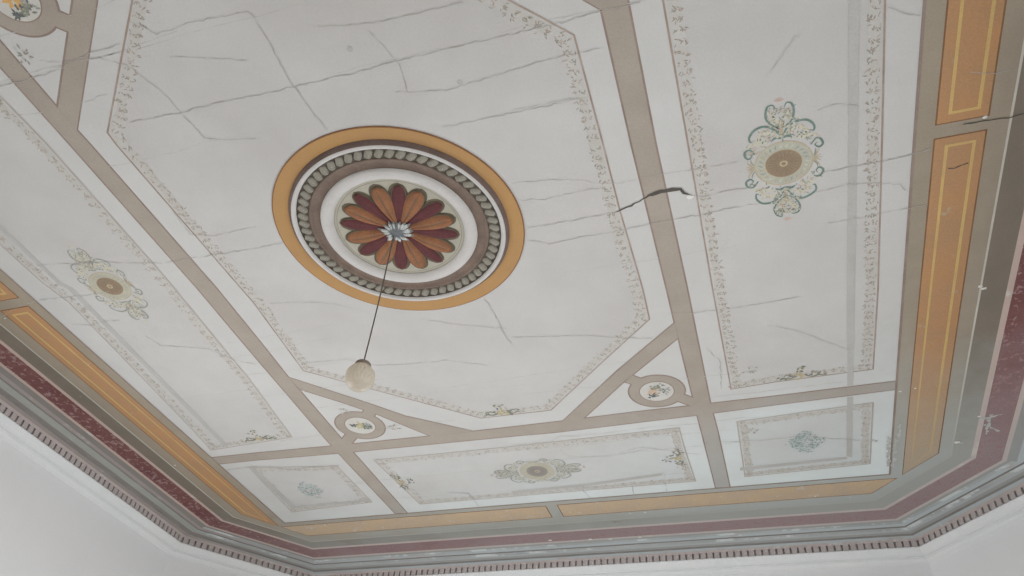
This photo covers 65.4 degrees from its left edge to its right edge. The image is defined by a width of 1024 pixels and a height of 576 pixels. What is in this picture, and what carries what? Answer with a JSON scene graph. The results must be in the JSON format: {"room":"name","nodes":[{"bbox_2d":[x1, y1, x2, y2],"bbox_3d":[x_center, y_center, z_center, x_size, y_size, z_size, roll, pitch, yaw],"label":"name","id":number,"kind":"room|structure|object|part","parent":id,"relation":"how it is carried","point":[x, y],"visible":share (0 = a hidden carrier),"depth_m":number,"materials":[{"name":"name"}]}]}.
{"room":"historic interior","nodes":[
{"label":"historic interior","id":0,"kind":"room"},
{"bbox_2d":[0,438,168,575],"bbox_3d":[-3.195,1.627,2.611,0.140,3.800,4.652,-9,-43,15],"label":"wall","id":1,"kind":"structure","parent":0,"point":[48,528],"depth_m":4.57,"materials":[{"name":"white paint"}]},
{"bbox_2d":[0,369,203,554],"bbox_3d":[-2.859,0.226,3.768,0.312,0.133,4.655,-9,-43,15],"label":"crown molding","id":2,"kind":"structure","parent":1,"relation":"attached to","point":[29,425],"depth_m":4.69,"materials":[{"name":"white paint"}]},
{"bbox_2d":[162,555,239,575],"bbox_3d":[-2.046,3.378,4.464,1.042,3.800,0.140,26,-46,-22],"label":"wall","id":3,"kind":"structure","parent":0,"point":[175,566],"depth_m":5.42,"materials":[{"name":"white paint"}]},
{"bbox_2d":[170,527,314,575],"bbox_3d":[-1.798,1.894,5.536,1.046,0.133,0.312,26,-46,-22],"label":"crown molding","id":4,"kind":"structure","parent":3,"relation":"attached to","point":[205,546],"depth_m":5.53,"materials":[{"name":"grey paint"}]},
{"bbox_2d":[0,0,1023,559],"bbox_3d":[-0.413,-0.246,3.172,5.553,0.125,6.404,-9,-43,15],"label":"ceiling","id":5,"kind":"structure","parent":0,"point":[768,274],"depth_m":3.21,"materials":[{"name":"paint"}]},
{"bbox_3d":[-2.635,-0.673,2.830,0.167,0.001,2.249,-9,-43,15],"label":"orange panel","id":6,"kind":"part","parent":5,"relation":"part of","materials":[{"name":"orange paint"}]},
{"bbox_3d":[-1.946,0.838,4.460,0.167,0.001,2.294,-9,-43,15],"label":"orange panel","id":7,"kind":"part","parent":5,"relation":"part of","materials":[{"name":"orange paint"}]},
{"bbox_2d":[272,126,524,310],"bbox_3d":[-0.441,-0.217,3.091,0.981,0.039,0.981,-23,-49,28],"label":"ceiling medallion","id":8,"kind":"object","parent":5,"relation":"attached to","point":[340,201],"visible":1,"depth_m":3.04,"materials":[{"name":"multicoloured paint"}]},
{"bbox_2d":[345,236,393,392],"bbox_3d":[-0.484,0.066,2.853,0.098,0.722,0.098,-9,-43,15],"label":"pendant lamp","id":9,"kind":"object","parent":8,"relation":"hanging from","point":[360,376],"visible":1,"depth_m":2.62,"materials":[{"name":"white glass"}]},
{"bbox_3d":[-0.505,0.298,2.647,0.098,0.100,0.098,-9,-43,15],"label":"globe","id":10,"kind":"part","parent":9,"relation":"part of","materials":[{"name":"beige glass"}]},
{"bbox_3d":[-0.479,0.024,2.890,0.008,0.610,0.005,-9,-43,15],"label":"cord","id":11,"kind":"part","parent":9,"relation":"part of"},
{"bbox_3d":[-0.638,1.488,5.058,1.814,0.001,0.158,-9,-43,15],"label":"orange panel","id":12,"kind":"part","parent":5,"relation":"part of","materials":[{"name":"orange paint"}]},
{"bbox_3d":[1.184,1.203,4.551,1.878,0.001,0.158,-9,-43,15],"label":"orange panel","id":13,"kind":"part","parent":5,"relation":"part of","materials":[{"name":"orange paint"}]},
{"bbox_3d":[1.806,0.238,3.401,0.167,0.001,2.285,-9,-43,15],"label":"orange panel","id":14,"kind":"part","parent":5,"relation":"part of","materials":[{"name":"orange paint"}]},
{"bbox_3d":[1.121,-1.256,1.789,0.160,0.001,2.213,-9,-43,15],"label":"orange panel","id":15,"kind":"part","parent":5,"relation":"part of","materials":[{"name":"orange paint"}]},
{"bbox_2d":[703,564,932,575],"bbox_3d":[0.404,3.295,4.120,4.109,3.800,0.140,-9,-43,15],"label":"wall","id":16,"kind":"structure","parent":0,"point":[916,569],"depth_m":4.78,"materials":[{"name":"white paint"}]},
{"bbox_2d":[314,522,928,575],"bbox_3d":[0.463,1.783,5.180,4.113,0.133,0.312,-9,-43,15],"label":"crown molding","id":17,"kind":"structure","parent":16,"relation":"attached to","point":[878,544],"depth_m":5.04,"materials":[{"name":"grey paint"}]},
{"bbox_2d":[930,519,1023,575],"bbox_3d":[2.598,2.653,3.172,0.140,3.800,1.042,18,-43,-14],"label":"wall","id":18,"kind":"structure","parent":0,"point":[1000,553],"depth_m":4.34,"materials":[{"name":"white paint"}]},
{"bbox_2d":[900,461,1023,563],"bbox_3d":[2.516,1.220,4.336,0.312,0.133,1.046,18,-43,-14],"label":"crown molding","id":19,"kind":"structure","parent":18,"relation":"attached to","point":[993,502],"depth_m":4.39,"materials":[{"name":"white paint"}]},
{"bbox_3d":[2.102,0.800,1.137,0.140,3.800,4.652,-9,-43,15],"label":"wall","id":20,"kind":"structure","parent":0,"visible":0},
{"bbox_2d":[1012,419,1023,461],"bbox_3d":[2.016,-0.535,2.412,0.312,0.133,4.655,-9,-43,15],"label":"crown molding","id":21,"kind":"structure","parent":20,"relation":"attached to","point":[1018,456],"depth_m":3.96,"materials":[{"name":"white paint"}]}
]}

